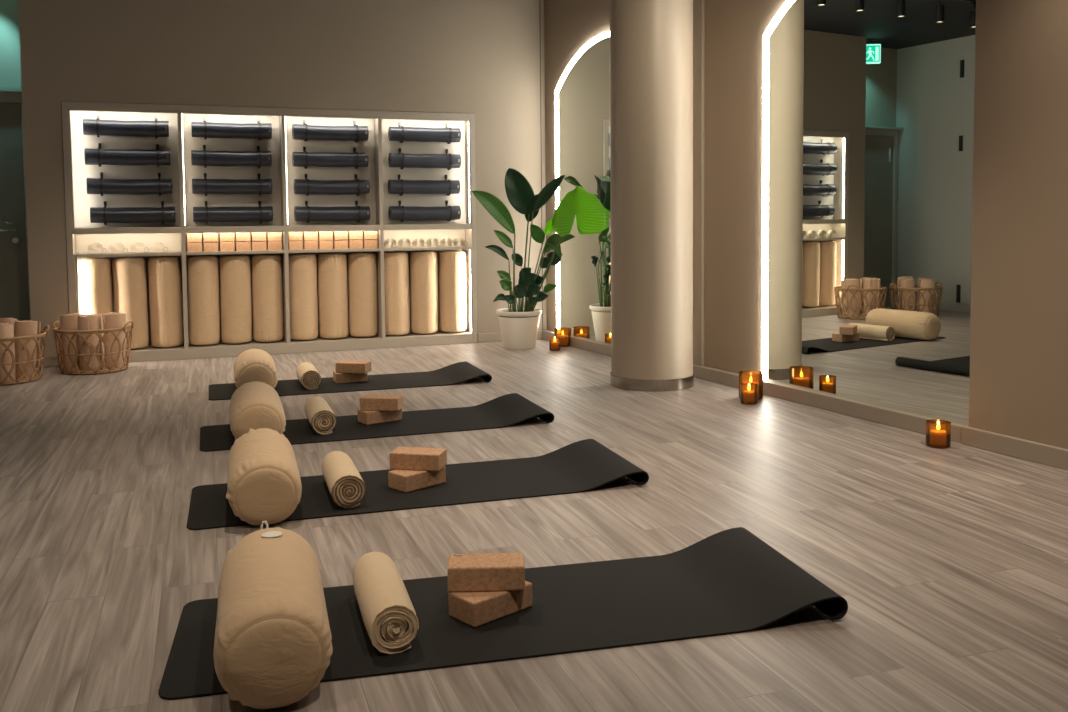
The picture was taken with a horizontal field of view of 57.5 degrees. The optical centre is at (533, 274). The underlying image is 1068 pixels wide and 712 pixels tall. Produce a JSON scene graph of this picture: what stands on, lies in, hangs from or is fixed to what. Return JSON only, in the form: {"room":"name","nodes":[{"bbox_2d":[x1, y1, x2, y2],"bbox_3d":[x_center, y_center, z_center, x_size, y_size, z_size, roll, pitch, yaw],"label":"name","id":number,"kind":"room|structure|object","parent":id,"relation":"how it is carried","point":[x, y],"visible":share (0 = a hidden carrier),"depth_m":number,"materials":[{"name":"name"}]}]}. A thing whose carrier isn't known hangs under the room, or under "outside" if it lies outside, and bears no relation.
{"room":"exercise studio","nodes":[
{"label":"exercise studio","id":0,"kind":"room"},
{"bbox_2d":[0,0,21,88],"bbox_3d":[-4.684,-0.866,7.833,1.151,3.200,0.120,-2,4,-20],"label":"wall","id":1,"kind":"structure","parent":0,"point":[10,61],"depth_m":7.88,"materials":[{"name":"teal paint"}]},
{"bbox_2d":[0,88,30,320],"bbox_3d":[-4.566,-0.375,7.776,0.994,2.225,0.120,-2,4,-20],"label":"door","id":2,"kind":"structure","parent":1,"relation":"in","point":[14,263],"depth_m":7.92,"materials":[{"name":"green paint"}]},
{"bbox_2d":[18,0,546,355],"bbox_3d":[-1.973,-0.934,8.575,4.449,3.200,0.385,-2,4,-20],"label":"wall","id":3,"kind":"structure","parent":0,"point":[481,58],"depth_m":8.30,"materials":[{"name":"beige paint"}]},
{"bbox_2d":[39,356,60,366],"bbox_3d":[-3.844,0.692,7.751,0.274,0.085,0.012,-2,4,-20],"label":"baseboard","id":4,"kind":"structure","parent":3,"relation":"attached to","point":[49,361],"depth_m":7.74,"materials":[{"name":"beige"}]},
{"bbox_2d":[478,330,541,342],"bbox_3d":[-0.213,0.579,9.106,0.650,0.085,0.012,-2,4,-20],"label":"baseboard","id":5,"kind":"structure","parent":3,"relation":"attached to","point":[484,337],"depth_m":9.03,"materials":[{"name":"beige"}]},
{"bbox_2d":[539,0,542,329],"bbox_3d":[0.080,-1.029,9.148,0.045,3.115,0.025,-2,4,-25],"label":"trim","id":6,"kind":"structure","parent":3,"relation":"attached to","point":[539,0],"depth_m":9.12,"materials":[{"name":"grey"}]},
{"bbox_2d":[0,339,1067,711],"bbox_3d":[0.009,0.965,4.063,28.000,0.100,20.000,-1,3,0],"label":"floor","id":7,"kind":"structure","parent":0,"point":[949,565],"depth_m":3.53,"materials":[{"name":"wood"}]},
{"bbox_2d":[0,325,49,384],"bbox_3d":[-3.851,0.577,7.065,0.561,0.383,0.578,1,4,27],"label":"wicker basket","id":8,"kind":"object","parent":7,"relation":"on","point":[43,333],"visible":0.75,"depth_m":6.94,"materials":[{"name":"wicker"}]},
{"bbox_2d":[0,323,15,380],"bbox_3d":[-3.796,0.560,6.939,0.165,0.424,0.191,-1,3,-16],"label":"rolled towel","id":9,"kind":"object","parent":8,"relation":"on","point":[6,329],"visible":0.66,"depth_m":6.89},
{"bbox_2d":[0,318,17,328],"bbox_3d":[-3.900,0.537,7.196,0.176,0.440,0.180,-1,3,-15],"label":"rolled towel","id":10,"kind":"object","parent":8,"relation":"on","point":[2,320],"visible":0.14,"depth_m":7.14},
{"bbox_2d":[14,320,40,378],"bbox_3d":[-3.708,0.547,7.114,0.191,0.428,0.165,-2,4,-25],"label":"rolled towel","id":11,"kind":"object","parent":8,"relation":"on","point":[26,327],"visible":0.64,"depth_m":7.04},
{"bbox_2d":[53,321,133,374],"bbox_3d":[-3.404,0.545,7.526,0.586,0.383,0.561,-2,4,-17],"label":"wicker basket","id":12,"kind":"object","parent":7,"relation":"on","point":[127,326],"visible":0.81,"depth_m":7.33,"materials":[{"name":"wicker"}]},
{"bbox_2d":[60,313,83,370],"bbox_3d":[-3.535,0.518,7.485,0.186,0.438,0.167,-1,3,-15],"label":"rolled towel","id":13,"kind":"object","parent":12,"relation":"on","point":[67,322],"visible":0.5,"depth_m":7.41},
{"bbox_2d":[77,314,104,370],"bbox_3d":[-3.361,0.522,7.379,0.177,0.440,0.181,-1,3,-15],"label":"rolled towel","id":14,"kind":"object","parent":12,"relation":"on","point":[85,322],"visible":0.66,"depth_m":7.33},
{"bbox_2d":[101,312,125,368],"bbox_3d":[-3.270,0.514,7.558,0.193,0.435,0.158,-2,4,-19],"label":"rolled towel","id":15,"kind":"object","parent":12,"relation":"on","point":[114,319],"visible":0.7,"depth_m":7.50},
{"bbox_2d":[61,101,477,362],"bbox_3d":[-2.186,-0.377,8.496,3.409,2.102,0.341,-2,4,-20],"label":"shelving unit","id":16,"kind":"object","parent":7,"relation":"on","point":[80,232],"visible":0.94,"depth_m":8.38,"materials":[{"name":"paint"}]},
{"bbox_2d":[77,258,112,314],"bbox_3d":[-3.608,0.242,8.004,0.257,0.762,0.256,-1,3,-3],"label":"bolster","id":17,"kind":"object","parent":16,"relation":"on","point":[94,274],"visible":0.55,"depth_m":7.89,"materials":[{"name":"beige fabric"}]},
{"bbox_2d":[83,119,168,136],"bbox_3d":[-3.330,-1.197,7.954,0.645,0.134,0.138,-2,4,-20],"label":"rolled mat","id":18,"kind":"object","parent":16,"relation":"attached to","point":[106,127],"visible":0.99,"depth_m":7.90,"materials":[{"name":"black rubber"}]},
{"bbox_2d":[84,148,170,165],"bbox_3d":[-3.323,-0.963,7.968,0.645,0.136,0.137,-2,4,-20],"label":"rolled mat","id":19,"kind":"object","parent":16,"relation":"attached to","point":[136,157],"visible":0.99,"depth_m":7.92,"materials":[{"name":"black rubber"}]},
{"bbox_2d":[86,178,171,194],"bbox_3d":[-3.315,-0.725,7.985,0.645,0.138,0.138,-2,4,-20],"label":"rolled mat","id":20,"kind":"object","parent":16,"relation":"attached to","point":[110,186],"visible":1,"depth_m":7.93,"materials":[{"name":"black rubber"}]},
{"bbox_2d":[113,257,148,348],"bbox_3d":[-3.356,0.234,8.097,0.260,0.763,0.256,-2,4,-20],"label":"bolster","id":21,"kind":"object","parent":16,"relation":"on","point":[129,273],"visible":0.79,"depth_m":8.00,"materials":[{"name":"beige fabric"}]},
{"bbox_2d":[90,207,175,222],"bbox_3d":[-3.296,-0.492,8.005,0.645,0.133,0.138,-2,4,-20],"label":"rolled mat","id":22,"kind":"object","parent":16,"relation":"attached to","point":[120,214],"visible":1,"depth_m":7.96,"materials":[{"name":"black rubber"}]},
{"bbox_2d":[131,242,148,252],"bbox_3d":[-3.239,-0.222,7.988,0.138,0.087,0.038,-2,4,-20],"label":"strap","id":23,"kind":"object","parent":16,"relation":"on","point":[137,243],"visible":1,"depth_m":7.97,"materials":[{"name":"beige"}]},
{"bbox_2d":[148,256,182,346],"bbox_3d":[-3.102,0.226,8.191,0.261,0.763,0.257,-2,4,-21],"label":"bolster","id":24,"kind":"object","parent":16,"relation":"on","point":[164,275],"visible":1,"depth_m":8.09,"materials":[{"name":"beige fabric"}]},
{"bbox_2d":[187,242,201,251],"bbox_3d":[-2.865,-0.233,8.204,0.119,0.074,0.140,-2,4,-20],"label":"block","id":25,"kind":"object","parent":16,"relation":"on","point":[195,246],"visible":0.98,"depth_m":8.14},
{"bbox_2d":[186,233,201,242],"bbox_3d":[-2.865,-0.310,8.198,0.119,0.074,0.140,-2,4,-20],"label":"block","id":26,"kind":"object","parent":25,"relation":"on","point":[190,237],"visible":1,"depth_m":8.14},
{"bbox_2d":[187,255,219,344],"bbox_3d":[-2.820,0.217,8.298,0.257,0.762,0.256,-1,3,-3],"label":"bolster","id":27,"kind":"object","parent":16,"relation":"on","point":[202,270],"visible":1,"depth_m":8.19,"materials":[{"name":"beige fabric"}]},
{"bbox_2d":[203,242,217,250],"bbox_3d":[-2.743,-0.237,8.252,0.119,0.074,0.140,-2,4,-20],"label":"block","id":28,"kind":"object","parent":16,"relation":"on","point":[207,246],"visible":0.98,"depth_m":8.19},
{"bbox_2d":[203,233,217,241],"bbox_3d":[-2.743,-0.314,8.245,0.119,0.074,0.140,-2,4,-20],"label":"block","id":29,"kind":"object","parent":28,"relation":"on","point":[207,237],"visible":1,"depth_m":8.18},
{"bbox_2d":[219,242,234,250],"bbox_3d":[-2.621,-0.241,8.299,0.119,0.074,0.140,-2,4,-20],"label":"block","id":30,"kind":"object","parent":16,"relation":"on","point":[223,246],"visible":0.96,"depth_m":8.23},
{"bbox_2d":[219,233,233,241],"bbox_3d":[-2.622,-0.318,8.294,0.119,0.074,0.140,-2,4,-20],"label":"block","id":31,"kind":"object","parent":30,"relation":"on","point":[223,237],"visible":1,"depth_m":8.23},
{"bbox_2d":[191,122,271,138],"bbox_3d":[-2.559,-1.222,8.241,0.645,0.136,0.137,-2,4,-20],"label":"rolled mat","id":32,"kind":"object","parent":16,"relation":"attached to","point":[214,130],"visible":0.99,"depth_m":8.19,"materials":[{"name":"black rubber"}]},
{"bbox_2d":[191,150,271,166],"bbox_3d":[-2.564,-0.985,8.252,0.645,0.138,0.138,-2,4,-20],"label":"rolled mat","id":33,"kind":"object","parent":16,"relation":"attached to","point":[214,158],"visible":0.99,"depth_m":8.20,"materials":[{"name":"black rubber"}]},
{"bbox_2d":[192,179,271,194],"bbox_3d":[-2.562,-0.749,8.266,0.645,0.138,0.138,-2,4,-20],"label":"rolled mat","id":34,"kind":"object","parent":16,"relation":"attached to","point":[215,186],"visible":0.98,"depth_m":8.22,"materials":[{"name":"black rubber"}]},
{"bbox_2d":[193,206,272,221],"bbox_3d":[-2.559,-0.514,8.279,0.645,0.134,0.137,-2,4,-20],"label":"rolled mat","id":35,"kind":"object","parent":16,"relation":"attached to","point":[216,214],"visible":1,"depth_m":8.23,"materials":[{"name":"black rubber"}]},
{"bbox_2d":[220,255,251,343],"bbox_3d":[-2.571,0.210,8.391,0.256,0.762,0.256,-2,4,-20],"label":"bolster","id":36,"kind":"object","parent":16,"relation":"on","point":[235,271],"visible":1,"depth_m":8.29,"materials":[{"name":"beige fabric"}]},
{"bbox_2d":[235,242,250,250],"bbox_3d":[-2.498,-0.244,8.342,0.119,0.074,0.140,-2,4,-20],"label":"block","id":37,"kind":"object","parent":16,"relation":"on","point":[239,246],"visible":0.94,"depth_m":8.28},
{"bbox_2d":[235,233,249,241],"bbox_3d":[-2.498,-0.322,8.338,0.119,0.074,0.140,-2,4,-20],"label":"block","id":38,"kind":"object","parent":37,"relation":"on","point":[239,237],"visible":1,"depth_m":8.27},
{"bbox_2d":[251,241,266,249],"bbox_3d":[-2.375,-0.248,8.389,0.119,0.074,0.140,-2,4,-20],"label":"block","id":39,"kind":"object","parent":16,"relation":"on","point":[256,245],"visible":0.94,"depth_m":8.33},
{"bbox_2d":[251,232,265,240],"bbox_3d":[-2.375,-0.326,8.383,0.119,0.074,0.140,-2,4,-20],"label":"block","id":40,"kind":"object","parent":39,"relation":"on","point":[260,236],"visible":1,"depth_m":8.32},
{"bbox_2d":[251,254,283,341],"bbox_3d":[-2.323,0.202,8.483,0.257,0.762,0.256,0,3,16],"label":"bolster","id":41,"kind":"object","parent":16,"relation":"on","point":[267,289],"visible":1,"depth_m":8.38,"materials":[{"name":"beige fabric"}]},
{"bbox_2d":[266,241,281,249],"bbox_3d":[-2.251,-0.252,8.432,0.119,0.074,0.140,-2,4,-20],"label":"block","id":42,"kind":"object","parent":16,"relation":"on","point":[271,245],"visible":0.94,"depth_m":8.37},
{"bbox_2d":[266,232,281,240],"bbox_3d":[-2.253,-0.330,8.431,0.119,0.074,0.140,-2,4,-20],"label":"block","id":43,"kind":"object","parent":42,"relation":"on","point":[270,236],"visible":1,"depth_m":8.37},
{"bbox_2d":[288,241,302,249],"bbox_3d":[-2.089,-0.257,8.496,0.119,0.074,0.140,-2,4,-20],"label":"block","id":44,"kind":"object","parent":16,"relation":"on","point":[292,245],"visible":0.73,"depth_m":8.43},
{"bbox_2d":[288,232,302,240],"bbox_3d":[-2.090,-0.335,8.492,0.119,0.074,0.140,-2,4,-20],"label":"block","id":45,"kind":"object","parent":44,"relation":"on","point":[292,236],"visible":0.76,"depth_m":8.43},
{"bbox_2d":[288,253,317,339],"bbox_3d":[-2.042,0.193,8.588,0.256,0.762,0.257,-2,3,-18],"label":"bolster","id":46,"kind":"object","parent":16,"relation":"on","point":[303,299],"visible":0.94,"depth_m":8.48,"materials":[{"name":"beige fabric"}]},
{"bbox_2d":[303,241,317,248],"bbox_3d":[-1.966,-0.261,8.540,0.119,0.074,0.140,-2,4,-20],"label":"block","id":47,"kind":"object","parent":16,"relation":"on","point":[306,244],"visible":0.84,"depth_m":8.47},
{"bbox_2d":[302,232,317,240],"bbox_3d":[-1.968,-0.339,8.540,0.119,0.074,0.140,-2,4,-20],"label":"block","id":48,"kind":"object","parent":47,"relation":"on","point":[307,236],"visible":0.93,"depth_m":8.47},
{"bbox_2d":[318,240,332,248],"bbox_3d":[-1.844,-0.265,8.590,0.119,0.074,0.140,-2,4,-20],"label":"block","id":49,"kind":"object","parent":16,"relation":"on","point":[322,244],"visible":0.89,"depth_m":8.53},
{"bbox_2d":[318,232,332,239],"bbox_3d":[-1.845,-0.342,8.585,0.119,0.074,0.140,-2,4,-20],"label":"block","id":50,"kind":"object","parent":49,"relation":"on","point":[321,235],"visible":0.86,"depth_m":8.52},
{"bbox_2d":[292,124,368,140],"bbox_3d":[-1.784,-1.243,8.530,0.645,0.138,0.138,-2,4,-20],"label":"rolled mat","id":51,"kind":"object","parent":16,"relation":"attached to","point":[315,132],"visible":1,"depth_m":8.48,"materials":[{"name":"black rubber"}]},
{"bbox_2d":[292,152,368,167],"bbox_3d":[-1.786,-1.009,8.542,0.645,0.134,0.137,-2,4,-20],"label":"rolled mat","id":52,"kind":"object","parent":16,"relation":"attached to","point":[316,159],"visible":1,"depth_m":8.49,"materials":[{"name":"black rubber"}]},
{"bbox_2d":[294,179,369,194],"bbox_3d":[-1.776,-0.772,8.559,0.645,0.140,0.137,-2,4,-20],"label":"rolled mat","id":53,"kind":"object","parent":16,"relation":"attached to","point":[317,187],"visible":0.99,"depth_m":8.51,"materials":[{"name":"black rubber"}]},
{"bbox_2d":[294,206,369,220],"bbox_3d":[-1.775,-0.538,8.572,0.645,0.137,0.137,-2,4,-20],"label":"rolled mat","id":54,"kind":"object","parent":16,"relation":"attached to","point":[339,213],"visible":0.99,"depth_m":8.52,"materials":[{"name":"black rubber"}]},
{"bbox_2d":[318,253,347,338],"bbox_3d":[-1.794,0.186,8.680,0.256,0.762,0.255,-1,3,-3],"label":"bolster","id":55,"kind":"object","parent":16,"relation":"on","point":[332,267],"visible":1,"depth_m":8.57,"materials":[{"name":"beige fabric"}]},
{"bbox_2d":[332,240,347,248],"bbox_3d":[-1.721,-0.269,8.635,0.119,0.074,0.140,-2,4,-20],"label":"block","id":56,"kind":"object","parent":16,"relation":"on","point":[337,244],"visible":0.88,"depth_m":8.57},
{"bbox_2d":[333,231,347,239],"bbox_3d":[-1.721,-0.346,8.627,0.119,0.074,0.140,-2,4,-20],"label":"block","id":57,"kind":"object","parent":56,"relation":"on","point":[337,235],"visible":0.89,"depth_m":8.56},
{"bbox_2d":[348,240,362,248],"bbox_3d":[-1.597,-0.272,8.677,0.119,0.074,0.140,-2,4,-20],"label":"block","id":58,"kind":"object","parent":16,"relation":"on","point":[352,244],"visible":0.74,"depth_m":8.61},
{"bbox_2d":[347,231,362,239],"bbox_3d":[-1.600,-0.350,8.678,0.119,0.074,0.140,-2,4,-20],"label":"block","id":59,"kind":"object","parent":58,"relation":"on","point":[352,235],"visible":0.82,"depth_m":8.61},
{"bbox_2d":[348,252,377,336],"bbox_3d":[-1.544,0.178,8.774,0.257,0.762,0.256,0,3,13],"label":"bolster","id":60,"kind":"object","parent":16,"relation":"on","point":[362,266],"visible":1,"depth_m":8.67,"materials":[{"name":"beige fabric"}]},
{"bbox_2d":[363,240,377,247],"bbox_3d":[-1.476,-0.276,8.725,0.119,0.074,0.140,-2,4,-20],"label":"block","id":61,"kind":"object","parent":16,"relation":"on","point":[366,243],"visible":0.76,"depth_m":8.66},
{"bbox_2d":[363,231,377,239],"bbox_3d":[-1.475,-0.353,8.717,0.119,0.074,0.140,-2,4,-20],"label":"block","id":62,"kind":"object","parent":61,"relation":"on","point":[367,235],"visible":0.8,"depth_m":8.65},
{"bbox_2d":[384,238,398,247],"bbox_3d":[-1.276,-0.283,8.720,0.138,0.087,0.038,-2,4,-20],"label":"strap","id":63,"kind":"object","parent":16,"relation":"on","point":[386,242],"visible":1,"depth_m":8.71,"materials":[{"name":"beige"}]},
{"bbox_2d":[384,251,409,334],"bbox_3d":[-1.269,0.170,8.877,0.257,0.762,0.256,-1,3,-3],"label":"bolster","id":64,"kind":"object","parent":16,"relation":"on","point":[396,265],"visible":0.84,"depth_m":8.77,"materials":[{"name":"beige fabric"}]},
{"bbox_2d":[398,238,412,246],"bbox_3d":[-1.155,-0.287,8.765,0.138,0.087,0.038,-2,4,-20],"label":"strap","id":65,"kind":"object","parent":16,"relation":"on","point":[408,242],"visible":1,"depth_m":8.76,"materials":[{"name":"beige"}]},
{"bbox_2d":[412,238,427,246],"bbox_3d":[-1.033,-0.290,8.811,0.138,0.087,0.038,-2,4,-20],"label":"strap","id":66,"kind":"object","parent":16,"relation":"on","point":[414,241],"visible":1,"depth_m":8.80,"materials":[{"name":"beige"}]},
{"bbox_2d":[410,251,437,333],"bbox_3d":[-1.013,0.162,8.972,0.256,0.762,0.256,-2,4,-20],"label":"bolster","id":67,"kind":"object","parent":16,"relation":"on","point":[423,264],"visible":1,"depth_m":8.87,"materials":[{"name":"beige fabric"}]},
{"bbox_2d":[388,179,459,193],"bbox_3d":[-0.999,-0.798,8.849,0.645,0.133,0.138,-2,4,-20],"label":"rolled mat","id":68,"kind":"object","parent":16,"relation":"attached to","point":[394,186],"visible":0.98,"depth_m":8.79,"materials":[{"name":"black rubber"}]},
{"bbox_2d":[388,127,460,141],"bbox_3d":[-0.991,-1.271,8.826,0.645,0.132,0.138,-2,4,-20],"label":"rolled mat","id":69,"kind":"object","parent":16,"relation":"attached to","point":[412,134],"visible":0.98,"depth_m":8.77,"materials":[{"name":"black rubber"}]},
{"bbox_2d":[388,205,460,220],"bbox_3d":[-0.994,-0.560,8.864,0.645,0.139,0.137,-2,4,-20],"label":"rolled mat","id":70,"kind":"object","parent":16,"relation":"attached to","point":[412,213],"visible":0.99,"depth_m":8.81,"materials":[{"name":"black rubber"}]},
{"bbox_2d":[388,153,460,167],"bbox_3d":[-0.991,-1.034,8.839,0.645,0.134,0.138,-2,4,-20],"label":"rolled mat","id":71,"kind":"object","parent":16,"relation":"attached to","point":[395,160],"visible":0.98,"depth_m":8.79,"materials":[{"name":"black rubber"}]},
{"bbox_2d":[426,238,440,246],"bbox_3d":[-0.911,-0.294,8.856,0.138,0.087,0.038,-2,4,-20],"label":"strap","id":72,"kind":"object","parent":16,"relation":"on","point":[428,241],"visible":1,"depth_m":8.85,"materials":[{"name":"beige"}]},
{"bbox_2d":[440,237,454,246],"bbox_3d":[-0.789,-0.298,8.902,0.138,0.087,0.038,-2,4,-20],"label":"strap","id":73,"kind":"object","parent":16,"relation":"on","point":[442,241],"visible":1,"depth_m":8.89,"materials":[{"name":"beige"}]},
{"bbox_2d":[439,250,466,331],"bbox_3d":[-0.757,0.154,9.067,0.256,0.762,0.256,-1,3,-4],"label":"bolster","id":74,"kind":"object","parent":16,"relation":"on","point":[452,263],"visible":1,"depth_m":8.96,"materials":[{"name":"beige fabric"}]},
{"bbox_2d":[453,237,467,245],"bbox_3d":[-0.677,-0.301,8.944,0.138,0.087,0.038,-2,4,-20],"label":"strap","id":75,"kind":"object","parent":16,"relation":"on","point":[455,240],"visible":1,"depth_m":8.93,"materials":[{"name":"beige"}]},
{"bbox_2d":[209,361,491,399],"bbox_3d":[-1.286,0.732,6.808,1.884,0.066,0.622,-2,4,-18],"label":"yoga mat","id":76,"kind":"object","parent":7,"relation":"on","point":[455,373],"visible":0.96,"depth_m":6.80,"materials":[{"name":"grey rubber"}]},
{"bbox_2d":[233,349,277,388],"bbox_3d":[-1.881,0.654,6.563,0.280,0.251,0.702,-2,4,-17],"label":"bolster","id":77,"kind":"object","parent":76,"relation":"on","point":[252,365],"visible":0.75,"depth_m":6.26,"materials":[{"name":"beige fabric"}]},
{"bbox_2d":[296,362,320,389],"bbox_3d":[-1.567,0.699,6.749,0.137,0.133,0.451,-2,4,-18],"label":"rolled blanket","id":78,"kind":"object","parent":76,"relation":"on","point":[308,375],"visible":1,"depth_m":6.55,"materials":[{"name":"beige fabric"}]},
{"bbox_2d":[333,371,367,383],"bbox_3d":[-1.299,0.719,6.878,0.222,0.072,0.122,-2,4,-22],"label":"block","id":79,"kind":"object","parent":76,"relation":"on","point":[338,378],"visible":0.84,"depth_m":6.82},
{"bbox_2d":[335,360,370,373],"bbox_3d":[-1.269,0.649,6.838,0.222,0.072,0.122,0,3,12],"label":"block","id":80,"kind":"object","parent":79,"relation":"on","point":[344,366],"visible":1,"depth_m":6.79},
{"bbox_2d":[200,393,553,451],"bbox_3d":[-0.875,0.807,5.430,1.876,0.070,0.622,-2,4,-19],"label":"yoga mat","id":81,"kind":"object","parent":7,"relation":"on","point":[506,410],"visible":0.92,"depth_m":5.41,"materials":[{"name":"grey rubber"}]},
{"bbox_2d":[229,382,285,439],"bbox_3d":[-1.472,0.732,5.163,0.283,0.251,0.703,-2,4,-17],"label":"bolster","id":82,"kind":"object","parent":81,"relation":"on","point":[254,405],"visible":0.84,"depth_m":4.87,"materials":[{"name":"beige fabric"}]},
{"bbox_2d":[305,396,336,434],"bbox_3d":[-1.185,0.775,5.383,0.135,0.135,0.451,-2,4,-18],"label":"rolled blanket","id":83,"kind":"object","parent":81,"relation":"on","point":[321,417],"visible":1,"depth_m":5.19,"materials":[{"name":"beige fabric"}]},
{"bbox_2d":[358,408,401,424],"bbox_3d":[-0.874,0.795,5.519,0.222,0.072,0.122,-3,4,-36],"label":"block","id":84,"kind":"object","parent":81,"relation":"on","point":[365,417],"visible":0.82,"depth_m":5.46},
{"bbox_2d":[360,394,402,410],"bbox_3d":[-0.862,0.723,5.500,0.222,0.072,0.122,0,3,7],"label":"block","id":85,"kind":"object","parent":84,"relation":"on","point":[368,402],"visible":1,"depth_m":5.44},
{"bbox_2d":[187,439,648,529],"bbox_3d":[-0.492,0.875,4.181,1.867,0.072,0.622,-2,4,-17],"label":"yoga mat","id":86,"kind":"object","parent":7,"relation":"on","point":[587,464],"visible":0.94,"depth_m":4.15,"materials":[{"name":"grey rubber"}]},
{"bbox_2d":[226,428,301,524],"bbox_3d":[-1.098,0.800,3.939,0.283,0.251,0.703,-2,3,-17],"label":"bolster","id":87,"kind":"object","parent":86,"relation":"on","point":[264,481],"visible":0.98,"depth_m":3.64,"materials":[{"name":"beige fabric"}]},
{"bbox_2d":[322,451,365,508],"bbox_3d":[-0.799,0.849,4.060,0.139,0.135,0.452,-2,4,-17],"label":"rolled blanket","id":88,"kind":"object","parent":86,"relation":"on","point":[347,488],"visible":1,"depth_m":3.87,"materials":[{"name":"beige fabric"}]},
{"bbox_2d":[388,466,445,492],"bbox_3d":[-0.502,0.870,4.181,0.122,0.072,0.222,3,5,45],"label":"block","id":89,"kind":"object","parent":86,"relation":"on","point":[405,481],"visible":0.84,"depth_m":4.12,"materials":[{"name":"wood"}]},
{"bbox_2d":[389,447,446,470],"bbox_3d":[-0.500,0.796,4.206,0.222,0.072,0.122,0,3,11],"label":"block","id":90,"kind":"object","parent":89,"relation":"on","point":[402,458],"visible":1,"depth_m":4.15,"materials":[{"name":"wood"}]},
{"bbox_2d":[158,527,847,699],"bbox_3d":[-0.080,0.947,2.846,1.850,0.078,0.622,-1,3,-14],"label":"yoga mat","id":91,"kind":"object","parent":7,"relation":"on","point":[729,581],"visible":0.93,"depth_m":2.80,"materials":[{"name":"grey rubber"}]},
{"bbox_2d":[213,521,332,708],"bbox_3d":[-0.694,0.869,2.572,0.280,0.265,0.702,-1,3,-16],"label":"bolster","id":92,"kind":"object","parent":91,"relation":"on","point":[273,647],"visible":1,"depth_m":2.28,"materials":[{"name":"beige fabric"}]},
{"bbox_2d":[352,552,418,654],"bbox_3d":[-0.430,0.921,2.769,0.137,0.133,0.451,-2,3,-16],"label":"rolled blanket","id":93,"kind":"object","parent":91,"relation":"on","point":[390,620],"visible":1,"depth_m":2.60,"materials":[{"name":"beige fabric"}]},
{"bbox_2d":[448,581,531,627],"bbox_3d":[-0.126,0.945,2.832,0.222,0.072,0.122,-4,5,-43],"label":"block","id":94,"kind":"object","parent":91,"relation":"on","point":[475,609],"visible":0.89,"depth_m":2.77,"materials":[{"name":"wood"}]},
{"bbox_2d":[447,553,524,591],"bbox_3d":[-0.139,0.871,2.851,0.222,0.074,0.122,-1,3,-2],"label":"block","id":95,"kind":"object","parent":94,"relation":"on","point":[484,571],"visible":1,"depth_m":2.79,"materials":[{"name":"brown"}]},
{"bbox_2d":[472,168,609,349],"bbox_3d":[0.131,-0.138,8.397,1.269,1.593,0.492,1,4,30],"label":"potted plant","id":96,"kind":"object","parent":7,"relation":"on","point":[519,326],"visible":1,"depth_m":8.50,"materials":[{"name":"green plant"}]},
{"bbox_2d":[549,337,560,350],"bbox_3d":[0.182,0.601,8.443,0.100,0.110,0.100,-1,3,0],"label":"candle holder","id":97,"kind":"object","parent":7,"relation":"on","point":[554,342],"visible":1,"depth_m":8.40,"materials":[{"name":"orange glass"}]},
{"bbox_2d":[554,327,570,346],"bbox_3d":[0.257,0.560,8.706,0.150,0.160,0.150,-1,3,0],"label":"candle holder","id":98,"kind":"object","parent":7,"relation":"on","point":[564,333],"visible":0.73,"depth_m":8.64,"materials":[{"name":"orange glass"}]},
{"bbox_2d":[740,383,757,404],"bbox_3d":[1.321,0.731,5.975,0.105,0.118,0.105,-1,3,0],"label":"candle holder","id":99,"kind":"object","parent":7,"relation":"on","point":[748,394],"visible":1,"depth_m":5.93,"materials":[{"name":"orange glass"}]},
{"bbox_2d":[739,371,762,399],"bbox_3d":[1.367,0.698,6.130,0.152,0.165,0.152,-1,3,0],"label":"candle holder","id":100,"kind":"object","parent":7,"relation":"on","point":[756,377],"visible":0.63,"depth_m":6.07,"materials":[{"name":"orange glass"}]},
{"bbox_2d":[925,419,950,448],"bbox_3d":[2.005,0.790,4.825,0.116,0.122,0.116,-1,3,0],"label":"candle holder","id":101,"kind":"object","parent":7,"relation":"on","point":[937,435],"visible":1,"depth_m":4.78,"materials":[{"name":"orange glass"}]},
{"bbox_2d":[610,0,693,391],"bbox_3d":[0.795,-0.843,6.588,0.568,3.200,0.568,-1,3,0],"label":"column","id":102,"kind":"structure","parent":0,"point":[651,41],"depth_m":6.38,"materials":[{"name":"paint"}]},
{"bbox_2d":[544,0,786,373],"bbox_3d":[2.861,-0.687,3.602,0.195,3.200,12.500,-2,4,-25],"label":"wall","id":103,"kind":"structure","parent":0,"point":[735,30],"depth_m":6.63,"materials":[{"name":"brown paint"}]},
{"bbox_2d":[555,31,610,344],"bbox_3d":[0.602,-0.707,8.105,0.021,2.585,1.835,-2,4,-25],"label":"mirror","id":104,"kind":"object","parent":103,"relation":"attached to","point":[582,93],"visible":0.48,"depth_m":8.42,"materials":[{"name":"clear glass"}]},
{"bbox_2d":[693,0,704,365],"bbox_3d":[1.135,-0.910,6.961,0.025,3.115,0.260,-2,4,-25],"label":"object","id":105,"kind":"structure","parent":103,"relation":"attached to","point":[698,5],"depth_m":6.89,"materials":[{"name":"beige paint"}]},
{"bbox_2d":[542,330,965,443],"bbox_3d":[1.133,0.687,7.053,0.055,0.085,4.827,-2,4,-25],"label":"trim","id":106,"kind":"structure","parent":103,"relation":"attached to","point":[875,413],"depth_m":5.81,"materials":[{"name":"beige"}]},
{"bbox_2d":[762,0,975,425],"bbox_3d":[1.831,-0.568,5.528,0.021,2.585,1.638,-2,4,-25],"label":"mirror","id":107,"kind":"object","parent":103,"relation":"attached to","point":[868,105],"visible":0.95,"depth_m":5.43,"materials":[{"name":"clear glass"}]},
{"bbox_2d":[969,0,1067,448],"bbox_3d":[3.807,-0.564,1.344,0.043,3.200,7.603,-2,4,-25],"label":"wall pier","id":108,"kind":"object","parent":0,"point":[1018,385],"visible":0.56,"depth_m":4.54,"materials":[{"name":"brown paint"}]},
{"bbox_2d":[962,426,1067,470],"bbox_3d":[3.806,0.988,1.438,0.067,0.091,7.623,-2,4,-25],"label":"baseboard","id":109,"kind":"structure","parent":108,"relation":"attached to","point":[1053,456],"depth_m":4.58,"materials":[{"name":"beige"}]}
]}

